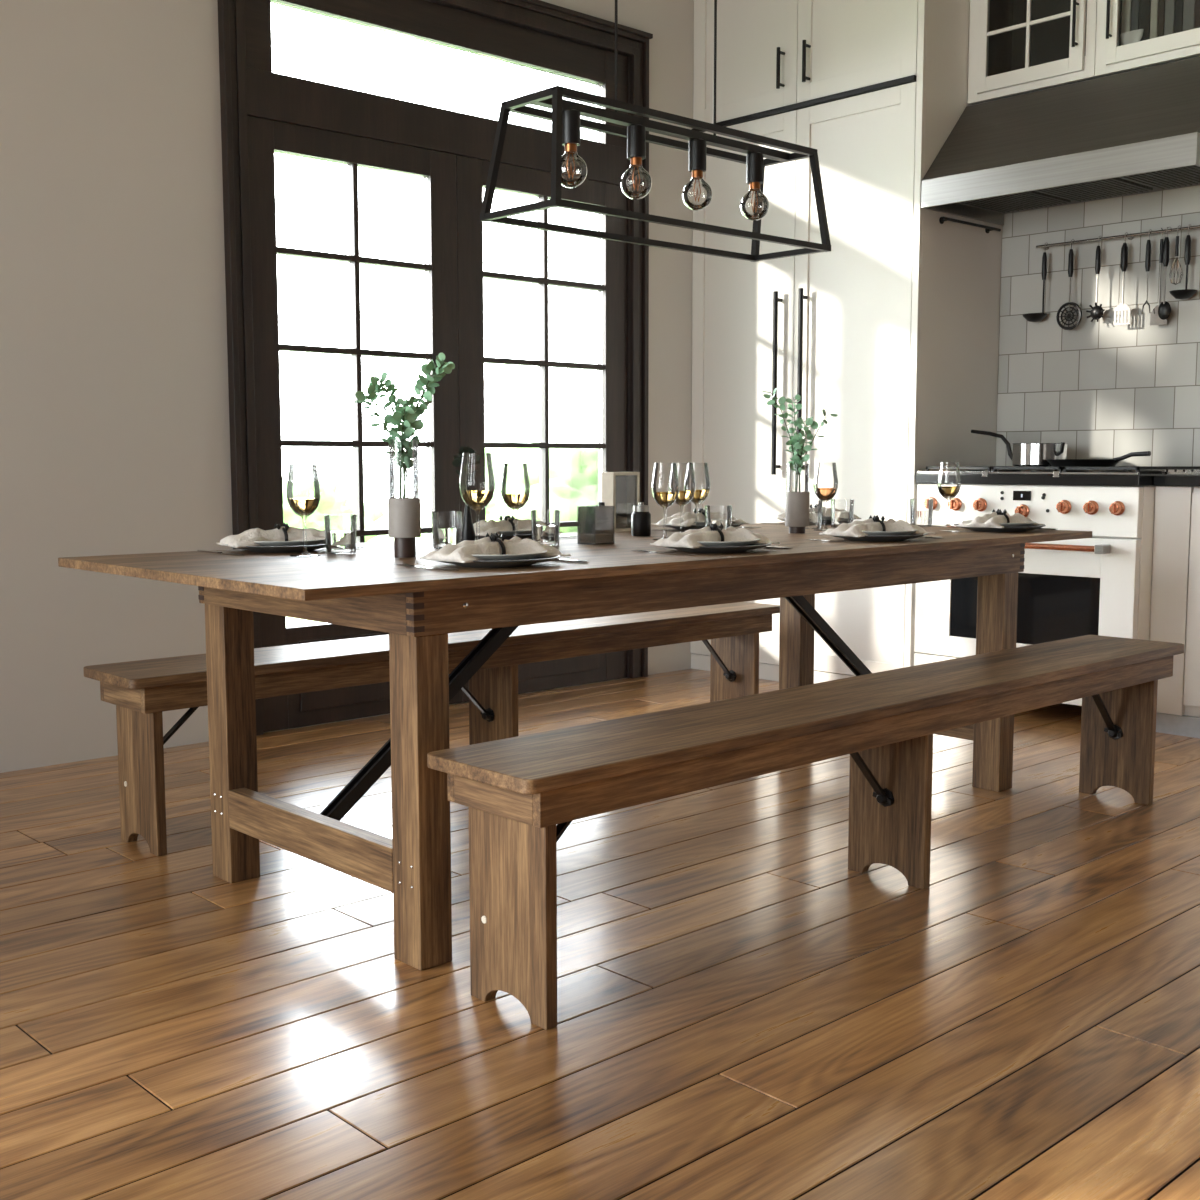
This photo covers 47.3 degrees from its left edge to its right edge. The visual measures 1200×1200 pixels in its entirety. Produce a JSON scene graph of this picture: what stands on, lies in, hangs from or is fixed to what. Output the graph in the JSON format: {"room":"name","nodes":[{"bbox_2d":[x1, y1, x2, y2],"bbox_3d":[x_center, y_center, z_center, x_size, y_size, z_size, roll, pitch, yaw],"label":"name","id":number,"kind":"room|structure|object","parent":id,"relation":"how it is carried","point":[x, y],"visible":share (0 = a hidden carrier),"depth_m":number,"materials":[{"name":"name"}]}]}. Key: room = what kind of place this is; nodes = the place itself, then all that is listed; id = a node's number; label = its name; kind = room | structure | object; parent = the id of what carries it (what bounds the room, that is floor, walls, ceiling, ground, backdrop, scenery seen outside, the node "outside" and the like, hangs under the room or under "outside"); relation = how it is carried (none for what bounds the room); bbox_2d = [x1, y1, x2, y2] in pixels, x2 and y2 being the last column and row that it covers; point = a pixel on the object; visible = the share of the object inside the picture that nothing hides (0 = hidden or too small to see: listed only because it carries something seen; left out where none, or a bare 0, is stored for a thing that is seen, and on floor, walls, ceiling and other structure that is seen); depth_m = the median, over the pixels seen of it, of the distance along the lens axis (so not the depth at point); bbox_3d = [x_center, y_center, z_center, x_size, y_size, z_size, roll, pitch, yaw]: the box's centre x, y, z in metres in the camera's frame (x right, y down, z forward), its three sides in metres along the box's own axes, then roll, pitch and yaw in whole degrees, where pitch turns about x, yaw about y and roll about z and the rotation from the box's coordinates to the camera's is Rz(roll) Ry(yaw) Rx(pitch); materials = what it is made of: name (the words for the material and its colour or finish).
{"room":"dining room","nodes":[
{"label":"dining room","id":0,"kind":"room"},
{"bbox_2d":[0,0,708,772],"bbox_3d":[-1.950,-1.026,4.200,7.994,3.250,0.130,-5,8,-43],"label":"wall","id":1,"kind":"structure","parent":0,"point":[115,426],"depth_m":4.48,"materials":[{"name":"paint"}]},
{"bbox_2d":[247,116,461,731],"bbox_3d":[-0.905,-0.630,5.160,0.907,2.164,0.058,-5,8,-43],"label":"door","id":2,"kind":"structure","parent":1,"relation":"in","point":[266,137],"depth_m":5.09,"materials":[{"name":"brown wood"}]},
{"bbox_2d":[217,0,652,735],"bbox_3d":[-0.578,-0.988,5.456,2.048,2.818,0.180,-5,8,-43],"label":"trim","id":3,"kind":"structure","parent":1,"relation":"attached to","point":[245,91],"depth_m":5.11,"materials":[{"name":"brown wood"}]},
{"bbox_2d":[244,0,626,147],"bbox_3d":[-0.569,-2.092,5.333,1.838,0.388,0.050,-5,8,-43],"label":"window","id":4,"kind":"structure","parent":1,"relation":"in","point":[533,61],"depth_m":5.42,"materials":[{"name":"brown wood"}]},
{"bbox_2d":[456,155,626,701],"bbox_3d":[-0.232,-0.694,5.784,0.929,2.164,0.058,-5,8,-43],"label":"door","id":5,"kind":"structure","parent":1,"relation":"in","point":[589,281],"depth_m":5.84,"materials":[{"name":"brown wood"}]},
{"bbox_2d":[0,663,1199,1199],"bbox_3d":[0.347,0.811,1.916,7.594,0.050,6.596,-5,8,-43],"label":"floor","id":6,"kind":"structure","parent":0,"point":[745,1012],"depth_m":2.48,"materials":[{"name":"brown wood"}]},
{"bbox_2d":[83,602,779,855],"bbox_3d":[-0.331,0.322,4.238,2.440,0.457,0.294,-5,8,-43],"label":"bench","id":7,"kind":"object","parent":6,"relation":"on","point":[140,691],"visible":0.66,"depth_m":3.90,"materials":[{"name":"brown wood"}]},
{"bbox_2d":[58,522,1091,969],"bbox_3d":[0.139,0.228,3.651,2.722,0.762,1.052,-5,8,-43],"label":"dining table","id":8,"kind":"object","parent":6,"relation":"on","point":[418,608],"visible":0.83,"depth_m":2.99,"materials":[{"name":"brown wood"}]},
{"bbox_2d":[225,539,325,552],"bbox_3d":[-0.763,-0.133,3.299,0.271,0.029,0.271,-5,8,-43],"label":"dinner plate","id":9,"kind":"object","parent":8,"relation":"on","point":[266,546],"visible":0.65,"depth_m":3.20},
{"bbox_2d":[216,523,324,547],"bbox_3d":[-0.762,-0.153,3.297,0.282,0.066,0.165,-4,7,-31],"label":"napkin","id":10,"kind":"object","parent":9,"relation":"on","point":[284,533],"visible":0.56,"depth_m":3.27,"materials":[{"name":"fabric"}]},
{"bbox_2d":[287,464,320,556],"bbox_3d":[-0.671,-0.204,3.110,0.075,0.208,0.075,-3,6,-23],"label":"wine glass","id":11,"kind":"object","parent":8,"relation":"on","point":[302,507],"visible":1,"depth_m":3.09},
{"bbox_2d":[324,514,356,553],"bbox_3d":[-0.605,-0.154,3.198,0.075,0.090,0.075,-5,8,-43],"label":"tumbler","id":12,"kind":"object","parent":8,"relation":"on","point":[334,540],"visible":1,"depth_m":3.17,"materials":[{"name":"clear glass"}]},
{"bbox_2d":[388,439,420,557],"bbox_3d":[-0.438,-0.227,3.065,0.072,0.262,0.072,-5,8,-43],"label":"vase","id":13,"kind":"object","parent":8,"relation":"on","point":[404,514],"visible":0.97,"depth_m":3.04,"materials":[{"name":"grey ceramic"}]},
{"bbox_2d":[355,353,454,497],"bbox_3d":[-0.431,-0.350,3.050,0.223,0.395,0.101,0,6,-1],"label":"bunch","id":14,"kind":"object","parent":13,"relation":"in","point":[408,412],"visible":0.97,"depth_m":3.04,"materials":[{"name":"green plant"}]},
{"bbox_2d":[397,564,458,570],"bbox_3d":[-0.341,-0.064,2.726,0.024,0.004,0.190,-5,8,-43],"label":"fork","id":15,"kind":"object","parent":8,"relation":"on","point":[404,565],"visible":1,"depth_m":2.74,"materials":[{"name":"metal"}]},
{"bbox_2d":[432,511,461,548],"bbox_3d":[-0.377,-0.173,3.382,0.075,0.090,0.075,-5,8,-43],"label":"tumbler","id":16,"kind":"object","parent":8,"relation":"on","point":[441,535],"visible":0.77,"depth_m":3.36,"materials":[{"name":"clear glass"}]},
{"bbox_2d":[462,478,475,540],"bbox_3d":[-0.341,-0.229,3.534,0.040,0.170,0.040,-5,8,-43],"label":"bud vase","id":17,"kind":"object","parent":8,"relation":"on","point":[468,533],"visible":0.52,"depth_m":3.52,"materials":[{"name":"black metal"}]},
{"bbox_2d":[452,446,481,484],"bbox_3d":[-0.342,-0.324,3.525,0.077,0.142,0.053,-1,6,-5],"label":"sprig","id":18,"kind":"object","parent":17,"relation":"in","point":[456,462],"visible":0.77,"depth_m":3.52,"materials":[{"name":"green plant"}]},
{"bbox_2d":[460,453,494,539],"bbox_3d":[-0.287,-0.228,3.213,0.082,0.233,0.082,-3,6,-23],"label":"wine glass","id":19,"kind":"object","parent":8,"relation":"on","point":[474,499],"visible":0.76,"depth_m":3.19,"materials":[{"name":"glass"}]},
{"bbox_2d":[438,550,559,567],"bbox_3d":[-0.217,-0.086,2.833,0.271,0.029,0.271,-5,8,-43],"label":"dinner plate","id":20,"kind":"object","parent":8,"relation":"on","point":[510,560],"visible":0.66,"depth_m":2.74,"materials":[{"name":"ceramic"}]},
{"bbox_2d":[420,532,570,562],"bbox_3d":[-0.218,-0.106,2.829,0.282,0.066,0.165,-5,8,-43],"label":"napkin","id":21,"kind":"object","parent":20,"relation":"on","point":[462,552],"visible":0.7,"depth_m":2.80,"materials":[{"name":"fabric"}]},
{"bbox_2d":[477,530,531,539],"bbox_3d":[-0.255,-0.182,3.770,0.271,0.029,0.271,-5,8,-43],"label":"dinner plate","id":22,"kind":"object","parent":8,"relation":"on","point":[523,534],"visible":0.27,"depth_m":3.67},
{"bbox_2d":[473,515,561,535],"bbox_3d":[-0.254,-0.202,3.769,0.282,0.066,0.165,-6,8,-44],"label":"napkin","id":23,"kind":"object","parent":22,"relation":"on","point":[507,524],"visible":0.44,"depth_m":3.74,"materials":[{"name":"fabric"}]},
{"bbox_2d":[501,463,529,536],"bbox_3d":[-0.217,-0.247,3.525,0.075,0.208,0.075,-3,6,-23],"label":"wine glass","id":24,"kind":"object","parent":8,"relation":"on","point":[513,501],"visible":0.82,"depth_m":3.50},
{"bbox_2d":[531,509,559,545],"bbox_3d":[-0.139,-0.185,3.494,0.075,0.090,0.075,-5,8,-43],"label":"tumbler","id":25,"kind":"object","parent":8,"relation":"on","point":[540,533],"visible":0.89,"depth_m":3.47,"materials":[{"name":"clear glass"}]},
{"bbox_2d":[577,505,614,544],"bbox_3d":[-0.011,-0.194,3.545,0.068,0.098,0.068,-5,8,-43],"label":"candle holder","id":26,"kind":"object","parent":8,"relation":"on","point":[596,523],"visible":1,"depth_m":3.52,"materials":[{"name":"clear glass"}]},
{"bbox_2d":[602,472,639,531],"bbox_3d":[0.063,-0.300,4.181,0.112,0.180,0.052,-5,8,-43],"label":"lantern","id":27,"kind":"object","parent":8,"relation":"on","point":[621,490],"visible":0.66,"depth_m":4.16,"materials":[{"name":"beige paint"}]},
{"bbox_2d":[631,502,650,535],"bbox_3d":[0.118,-0.232,3.923,0.056,0.096,0.056,-5,8,-43],"label":"spice jar","id":28,"kind":"object","parent":8,"relation":"on","point":[641,516],"visible":1,"depth_m":3.90,"materials":[{"name":"black metal"}]},
{"bbox_2d":[651,463,678,539],"bbox_3d":[0.177,-0.267,3.713,0.075,0.208,0.075,-3,6,-23],"label":"wine glass","id":29,"kind":"object","parent":8,"relation":"on","point":[662,499],"visible":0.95,"depth_m":3.69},
{"bbox_2d":[669,463,695,532],"bbox_3d":[0.231,-0.281,3.859,0.075,0.208,0.075,-3,6,-23],"label":"wine glass","id":30,"kind":"object","parent":8,"relation":"on","point":[684,497],"visible":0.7,"depth_m":3.83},
{"bbox_2d":[684,463,709,506],"bbox_3d":[0.283,-0.295,3.989,0.075,0.208,0.075,-3,6,-23],"label":"wine glass","id":31,"kind":"object","parent":8,"relation":"on","point":[700,496],"visible":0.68,"depth_m":3.96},
{"bbox_2d":[661,520,743,529],"bbox_3d":[0.315,-0.235,4.293,0.271,0.029,0.271,-5,8,-43],"label":"dinner plate","id":32,"kind":"object","parent":8,"relation":"on","point":[699,525],"visible":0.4,"depth_m":4.20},
{"bbox_2d":[651,508,748,526],"bbox_3d":[0.316,-0.256,4.292,0.282,0.066,0.165,-5,7,-39],"label":"napkin","id":33,"kind":"object","parent":32,"relation":"on","point":[687,519],"visible":0.59,"depth_m":4.25,"materials":[{"name":"fabric"}]},
{"bbox_2d":[666,539,770,552],"bbox_3d":[0.272,-0.131,3.266,0.271,0.029,0.271,-5,8,-43],"label":"dinner plate","id":34,"kind":"object","parent":8,"relation":"on","point":[727,546],"visible":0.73,"depth_m":3.17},
{"bbox_2d":[650,522,779,547],"bbox_3d":[0.270,-0.151,3.263,0.282,0.066,0.165,-5,7,-38],"label":"napkin","id":35,"kind":"object","parent":34,"relation":"on","point":[689,538],"visible":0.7,"depth_m":3.23,"materials":[{"name":"fabric"}]},
{"bbox_2d":[705,505,731,528],"bbox_3d":[0.329,-0.217,3.806,0.075,0.090,0.075,-5,8,-43],"label":"tumbler","id":36,"kind":"object","parent":8,"relation":"on","point":[726,523],"visible":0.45,"depth_m":3.78,"materials":[{"name":"clear glass"}]},
{"bbox_2d":[785,464,809,532],"bbox_3d":[0.586,-0.301,4.065,0.072,0.205,0.072,-5,8,-43],"label":"vase","id":37,"kind":"object","parent":8,"relation":"on","point":[797,504],"visible":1,"depth_m":4.04,"materials":[{"name":"grey ceramic"}]},
{"bbox_2d":[762,388,837,491],"bbox_3d":[0.590,-0.429,4.057,0.222,0.396,0.080,2,6,17],"label":"bunch","id":38,"kind":"object","parent":37,"relation":"in","point":[796,463],"visible":0.99,"depth_m":4.04,"materials":[{"name":"green plant"}]},
{"bbox_2d":[805,500,822,528],"bbox_3d":[0.666,-0.271,4.337,0.075,0.090,0.075,-5,8,-43],"label":"tumbler","id":39,"kind":"object","parent":8,"relation":"on","point":[815,519],"visible":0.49,"depth_m":4.31,"materials":[{"name":"clear glass"}]},
{"bbox_2d":[781,516,855,523],"bbox_3d":[0.739,-0.276,4.686,0.271,0.029,0.271,-5,8,-43],"label":"dinner plate","id":40,"kind":"object","parent":8,"relation":"on","point":[825,519],"visible":0.2,"depth_m":4.58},
{"bbox_2d":[769,504,860,519],"bbox_3d":[0.740,-0.296,4.685,0.282,0.066,0.165,-3,7,-30],"label":"napkin","id":41,"kind":"object","parent":40,"relation":"on","point":[827,511],"visible":0.26,"depth_m":4.68,"materials":[{"name":"fabric"}]},
{"bbox_2d":[813,463,837,530],"bbox_3d":[0.694,-0.319,4.221,0.075,0.208,0.075,-3,6,-23],"label":"wine glass","id":42,"kind":"object","parent":8,"relation":"on","point":[824,494],"visible":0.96,"depth_m":4.20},
{"bbox_2d":[831,499,853,527],"bbox_3d":[0.780,-0.279,4.416,0.075,0.090,0.075,-5,8,-43],"label":"tumbler","id":43,"kind":"object","parent":8,"relation":"on","point":[837,517],"visible":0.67,"depth_m":4.39,"materials":[{"name":"clear glass"}]},
{"bbox_2d":[830,529,927,541],"bbox_3d":[0.747,-0.177,3.708,0.271,0.029,0.271,-5,8,-43],"label":"dinner plate","id":44,"kind":"object","parent":8,"relation":"on","point":[876,536],"visible":0.66,"depth_m":3.61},
{"bbox_2d":[819,515,934,536],"bbox_3d":[0.746,-0.197,3.704,0.282,0.066,0.165,-4,7,-33],"label":"napkin","id":45,"kind":"object","parent":44,"relation":"on","point":[855,528],"visible":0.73,"depth_m":3.68,"materials":[{"name":"fabric"}]},
{"bbox_2d":[910,498,933,525],"bbox_3d":[1.054,-0.288,4.493,0.075,0.090,0.075,-5,8,-43],"label":"tumbler","id":46,"kind":"object","parent":8,"relation":"on","point":[916,516],"visible":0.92,"depth_m":4.47,"materials":[{"name":"clear glass"}]},
{"bbox_2d":[937,462,960,526],"bbox_3d":[1.128,-0.341,4.434,0.075,0.208,0.075,-3,6,-23],"label":"wine glass","id":47,"kind":"object","parent":8,"relation":"on","point":[947,492],"visible":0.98,"depth_m":4.41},
{"bbox_2d":[953,520,1045,531],"bbox_3d":[1.216,-0.225,4.177,0.271,0.029,0.271,-5,8,-43],"label":"dinner plate","id":48,"kind":"object","parent":8,"relation":"on","point":[1008,527],"visible":0.69,"depth_m":4.09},
{"bbox_2d":[954,509,1044,527],"bbox_3d":[1.215,-0.245,4.174,0.165,0.066,0.282,5,8,42],"label":"napkin","id":49,"kind":"object","parent":48,"relation":"on","point":[992,520],"visible":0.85,"depth_m":4.12,"materials":[{"name":"fabric"}]},
{"bbox_2d":[427,635,1183,1029],"bbox_3d":[0.675,0.426,3.196,2.440,0.457,0.294,-5,8,-43],"label":"bench","id":50,"kind":"object","parent":6,"relation":"on","point":[516,791],"visible":1,"depth_m":2.80,"materials":[{"name":"brown wood"}]},
{"bbox_2d":[690,0,1001,683],"bbox_3d":[1.046,-1.243,6.058,0.660,3.199,1.224,-5,8,-43],"label":"tall cabinet","id":51,"kind":"object","parent":6,"relation":"on","point":[892,331],"visible":0.68,"depth_m":5.72,"materials":[{"name":"paint"}]},
{"bbox_2d":[939,217,1000,232],"bbox_3d":[1.505,-1.530,5.588,0.420,0.028,0.041,-5,8,-43],"label":"towel rail","id":52,"kind":"object","parent":51,"relation":"attached to","point":[988,229],"visible":1,"depth_m":5.56,"materials":[{"name":"black metal"}]},
{"bbox_2d":[914,466,1199,705],"bbox_3d":[1.781,-0.045,5.373,0.660,0.952,0.924,-5,8,-43],"label":"range cooker","id":53,"kind":"object","parent":6,"relation":"on","point":[1101,584],"visible":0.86,"depth_m":5.06,"materials":[{"name":"white metal"}]},
{"bbox_2d":[971,430,1067,465],"bbox_3d":[1.670,-0.613,5.500,0.398,0.150,0.214,3,6,26],"label":"saucepan","id":54,"kind":"object","parent":53,"relation":"on","point":[1024,454],"visible":0.91,"depth_m":5.38,"materials":[{"name":"metal"}]},
{"bbox_2d":[1012,443,1067,465],"bbox_3d":[1.753,-0.579,5.463,0.214,0.090,0.214,-5,8,-43],"label":"pot","id":55,"kind":"object","parent":54,"relation":"attached to","point":[1024,454],"depth_m":5.37,"materials":[{"name":"metal"}]},
{"bbox_2d":[915,466,1199,485],"bbox_3d":[1.798,-0.487,5.344,0.613,0.068,0.924,-5,8,-43],"label":"cooktop","id":56,"kind":"object","parent":53,"relation":"in","point":[1009,475],"depth_m":5.12,"materials":[{"name":"metal"}]},
{"bbox_2d":[1046,451,1150,466],"bbox_3d":[1.830,-0.526,5.113,0.269,0.056,0.366,-1,6,-12],"label":"frying pan","id":57,"kind":"object","parent":53,"relation":"on","point":[1054,462],"visible":1,"depth_m":5.05,"materials":[{"name":"black metal"}]},
{"bbox_2d":[1150,486,1199,737],"bbox_3d":[2.502,0.056,4.714,0.538,0.883,1.036,-5,8,-43],"label":"base cabinet","id":58,"kind":"object","parent":6,"relation":"on","point":[1175,593],"visible":0.77,"depth_m":4.87,"materials":[{"name":"paint"}]},
{"bbox_2d":[1153,475,1199,486],"bbox_3d":[2.521,-0.402,4.649,0.513,0.038,1.082,-5,8,-43],"label":"countertop","id":59,"kind":"structure","parent":58,"relation":"on","point":[1158,480],"depth_m":4.81,"materials":[{"name":"black stone"}]},
{"bbox_2d":[1165,469,1199,474],"bbox_3d":[2.133,-0.452,4.853,0.170,0.020,0.195,-5,8,-43],"label":"trivet","id":60,"kind":"object","parent":59,"relation":"on","point":[1167,471],"visible":1,"depth_m":4.83,"materials":[{"name":"metal"}]},
{"bbox_3d":[3.243,-1.044,4.309,0.150,3.250,6.796,-5,8,-43],"label":"wall","id":61,"kind":"structure","parent":0,"visible":0},
{"bbox_2d":[967,0,1097,104],"bbox_3d":[1.764,-2.389,5.396,0.349,0.787,0.543,-5,8,-43],"label":"upper cabinet","id":62,"kind":"object","parent":61,"relation":"attached to","point":[1017,47],"visible":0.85,"depth_m":5.49,"materials":[{"name":"paint"}]},
{"bbox_2d":[921,56,1199,225],"bbox_3d":[1.848,-1.738,5.170,0.600,0.438,1.083,-5,8,-43],"label":"hood","id":63,"kind":"object","parent":61,"relation":"attached to","point":[1134,132],"visible":1,"depth_m":5.06,"materials":[{"name":"metal"}]},
{"bbox_2d":[996,185,1199,470],"bbox_3d":[2.444,-1.156,5.041,0.010,1.372,2.168,-5,8,-43],"label":"backsplash","id":64,"kind":"structure","parent":61,"relation":"attached to","point":[1103,389],"depth_m":5.50,"materials":[{"name":"tile"}]},
{"bbox_2d":[1036,225,1199,249],"bbox_3d":[2.084,-1.425,5.362,0.041,0.026,0.805,-5,8,-43],"label":"utensil rail","id":65,"kind":"object","parent":61,"relation":"attached to","point":[1130,236],"visible":1,"depth_m":5.39,"materials":[{"name":"metal"}]},
{"bbox_2d":[1022,242,1047,321],"bbox_3d":[1.796,-1.307,5.646,0.100,0.320,0.100,-5,8,-43],"label":"ladle","id":66,"kind":"object","parent":65,"relation":"hanging from","point":[1031,317],"visible":1,"depth_m":5.62,"materials":[{"name":"metal"}]},
{"bbox_2d":[1022,307,1046,321],"bbox_3d":[1.796,-1.177,5.659,0.100,0.058,0.100,-5,8,-43],"label":"bowl","id":67,"kind":"object","parent":66,"relation":"on","point":[1031,317],"depth_m":5.63,"materials":[{"name":"black metal"}]},
{"bbox_2d":[1056,239,1081,329],"bbox_3d":[1.905,-1.275,5.542,0.035,0.363,0.112,-5,8,-43],"label":"skimmer","id":68,"kind":"object","parent":65,"relation":"hanging from","point":[1071,255],"visible":1,"depth_m":5.54,"materials":[{"name":"metal"}]},
{"bbox_2d":[1086,235,1104,321],"bbox_3d":[1.983,-1.278,5.456,0.038,0.341,0.079,-5,8,-43],"label":"server","id":69,"kind":"object","parent":65,"relation":"hanging from","point":[1096,312],"visible":1,"depth_m":5.45,"materials":[{"name":"metal"}]},
{"bbox_2d":[1114,232,1130,324],"bbox_3d":[2.057,-1.261,5.377,0.038,0.358,0.066,-5,8,-43],"label":"slotted turner","id":70,"kind":"object","parent":65,"relation":"hanging from","point":[1122,307],"visible":1,"depth_m":5.37,"materials":[{"name":"metal"}]},
{"bbox_2d":[1142,229,1151,313],"bbox_3d":[2.123,-1.272,5.303,0.032,0.323,0.030,-1,6,-9],"label":"carving fork","id":71,"kind":"object","parent":65,"relation":"hanging from","point":[1148,244],"visible":1,"depth_m":5.29,"materials":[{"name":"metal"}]},
{"bbox_2d":[1150,228,1166,325],"bbox_3d":[2.162,-1.248,5.287,0.014,0.367,0.068,-5,8,-43],"label":"turner","id":72,"kind":"object","parent":65,"relation":"hanging from","point":[1155,319],"visible":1,"depth_m":5.29,"materials":[{"name":"metal"}]},
{"bbox_2d":[1158,227,1171,319],"bbox_3d":[2.168,-1.251,5.245,0.043,0.352,0.042,0,6,-1],"label":"spoon","id":73,"kind":"object","parent":65,"relation":"hanging from","point":[1164,309],"visible":1,"depth_m":5.24,"materials":[{"name":"metal"}]},
{"bbox_2d":[1158,301,1170,319],"bbox_3d":[2.160,-1.110,5.253,0.012,0.070,0.052,-5,8,-43],"label":"bowl","id":74,"kind":"object","parent":73,"relation":"on","point":[1164,309],"depth_m":5.25,"materials":[{"name":"black metal"}]},
{"bbox_2d":[1169,225,1182,284],"bbox_3d":[2.194,-1.312,5.212,0.054,0.224,0.048,-5,8,-43],"label":"whisk","id":75,"kind":"object","parent":65,"relation":"hanging from","point":[1176,261],"visible":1,"depth_m":5.21,"materials":[{"name":"metal"}]},
{"bbox_2d":[1169,224,1197,298],"bbox_3d":[2.217,-1.283,5.200,0.100,0.280,0.100,-5,8,-43],"label":"ladle","id":76,"kind":"object","parent":65,"relation":"hanging from","point":[1185,293],"visible":1,"depth_m":5.18,"materials":[{"name":"metal"}]},
{"bbox_2d":[1169,284,1197,298],"bbox_3d":[2.218,-1.172,5.211,0.100,0.058,0.100,-5,8,-43],"label":"bowl","id":77,"kind":"object","parent":76,"relation":"on","point":[1185,293],"depth_m":5.18,"materials":[{"name":"black metal"}]},
{"bbox_2d":[1095,0,1199,77],"bbox_3d":[2.136,-2.349,4.999,0.349,0.787,0.544,-5,8,-43],"label":"upper cabinet","id":78,"kind":"object","parent":61,"relation":"attached to","point":[1111,58],"visible":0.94,"depth_m":5.04,"materials":[{"name":"paint"}]},
{"bbox_2d":[1121,0,1131,45],"bbox_3d":[2.020,-2.224,5.154,0.170,0.334,0.034,-5,8,-43],"label":"book","id":79,"kind":"object","parent":78,"relation":"on","point":[1126,4],"visible":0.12,"depth_m":5.10,"materials":[{"name":"beige paper"}]},
{"bbox_2d":[1121,29,1143,44],"bbox_3d":[1.969,-2.076,5.076,0.026,0.055,0.088,-5,8,-43],"label":"dish","id":80,"kind":"object","parent":78,"relation":"on","point":[1133,36],"visible":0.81,"depth_m":5.06,"materials":[{"name":"white ceramic"}]},
{"bbox_2d":[1131,0,1139,30],"bbox_3d":[2.043,-2.187,5.133,0.170,0.265,0.028,-5,8,-43],"label":"book","id":81,"kind":"object","parent":78,"relation":"on","point":[1135,9],"visible":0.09,"depth_m":5.07,"materials":[{"name":"fabric"}]},
{"bbox_2d":[1139,0,1150,40],"bbox_3d":[2.068,-2.202,5.104,0.170,0.301,0.040,-5,8,-43],"label":"book","id":82,"kind":"object","parent":78,"relation":"on","point":[1145,5],"visible":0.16,"depth_m":5.05,"materials":[{"name":"black paper"}]},
{"bbox_2d":[1150,0,1158,38],"bbox_3d":[2.093,-2.216,5.076,0.170,0.334,0.026,-5,8,-43],"label":"book","id":83,"kind":"object","parent":78,"relation":"on","point":[1154,3],"visible":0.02,"depth_m":5.03,"materials":[{"name":"beige fabric"}]},
{"bbox_2d":[1157,0,1164,36],"bbox_3d":[2.111,-2.180,5.060,0.170,0.265,0.022,-5,8,-43],"label":"book","id":84,"kind":"object","parent":78,"relation":"on","point":[1161,9],"visible":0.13,"depth_m":5.01,"materials":[{"name":"fabric"}]},
{"bbox_2d":[1164,0,1174,35],"bbox_3d":[2.132,-2.196,5.035,0.170,0.301,0.034,-5,8,-43],"label":"book","id":85,"kind":"object","parent":78,"relation":"on","point":[1169,4],"visible":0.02,"depth_m":4.98,"materials":[{"name":"grey fabric"}]},
{"bbox_2d":[1174,0,1183,32],"bbox_3d":[2.155,-2.209,5.009,0.170,0.334,0.028,-5,8,-43],"label":"book","id":86,"kind":"object","parent":78,"relation":"on","point":[1179,4],"visible":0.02,"depth_m":4.96,"materials":[{"name":"black fabric"}]},
{"bbox_2d":[1183,0,1195,30],"bbox_3d":[2.181,-2.172,4.986,0.170,0.264,0.040,-5,8,-43],"label":"book","id":87,"kind":"object","parent":78,"relation":"on","point":[1189,5],"visible":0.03,"depth_m":4.93,"materials":[{"name":"grey fabric"}]},
{"bbox_2d":[1194,0,1199,28],"bbox_3d":[2.205,-2.188,4.957,0.170,0.302,0.026,-5,8,-43],"label":"book","id":88,"kind":"object","parent":78,"relation":"on","point":[1197,2],"visible":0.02,"depth_m":4.91,"materials":[{"name":"paper"}]},
{"bbox_3d":[0.342,-2.447,1.585,7.994,0.100,6.996,-5,8,-43],"label":"ceiling","id":89,"kind":"structure","parent":0,"visible":0},
{"bbox_2d":[480,0,830,261],"bbox_3d":[0.159,-1.706,3.178,0.931,1.694,0.256,-5,8,-43],"label":"pendant lamp","id":90,"kind":"object","parent":89,"relation":"hanging from","point":[565,115],"visible":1,"depth_m":3.18,"materials":[{"name":"black metal"}]},
{"bbox_2d":[561,109,586,187],"bbox_3d":[-0.065,-0.998,3.033,0.073,0.166,0.073,-5,8,-43],"label":"socket","id":91,"kind":"object","parent":90,"relation":"attached to","point":[570,117],"depth_m":3.02,"materials":[{"name":"black metal"}]},
{"bbox_2d":[621,124,651,199],"bbox_3d":[0.084,-1.012,3.171,0.073,0.166,0.073,-5,8,-43],"label":"socket","id":92,"kind":"object","parent":90,"relation":"attached to","point":[636,133],"depth_m":3.16,"materials":[{"name":"black metal"}]},
{"bbox_2d":[682,139,711,210],"bbox_3d":[0.235,-1.026,3.311,0.073,0.166,0.073,-5,8,-43],"label":"socket","id":93,"kind":"object","parent":90,"relation":"attached to","point":[697,147],"depth_m":3.30,"materials":[{"name":"black metal"}]},
{"bbox_2d":[740,152,768,220],"bbox_3d":[0.390,-1.041,3.455,0.073,0.166,0.073,-5,8,-43],"label":"socket","id":94,"kind":"object","parent":90,"relation":"attached to","point":[754,160],"depth_m":3.44,"materials":[{"name":"black metal"}]},
{"label":"outside","id":95,"kind":"structure","parent":0,"visible":0},
{"bbox_2d":[286,502,427,626],"bbox_3d":[-10.224,-0.466,16.858,36.000,0.100,29.454,-5,8,-43],"label":"ground","id":96,"kind":"structure","parent":95,"point":[383,521],"depth_m":25.16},
{"bbox_2d":[282,477,383,542],"bbox_3d":[-3.313,-0.661,12.602,2.414,1.151,2.607,-5,8,-43],"label":"shrub","id":97,"kind":"object","parent":96,"relation":"on","point":[330,503],"visible":0.11,"depth_m":12.26,"materials":[{"name":"green plant"}]},
{"bbox_2d":[416,439,565,539],"bbox_3d":[-0.419,-0.997,14.555,3.494,1.416,3.172,-5,8,-43],"label":"shrub","id":98,"kind":"object","parent":96,"relation":"on","point":[515,458],"visible":0.07,"depth_m":13.65,"materials":[{"name":"green plant"}]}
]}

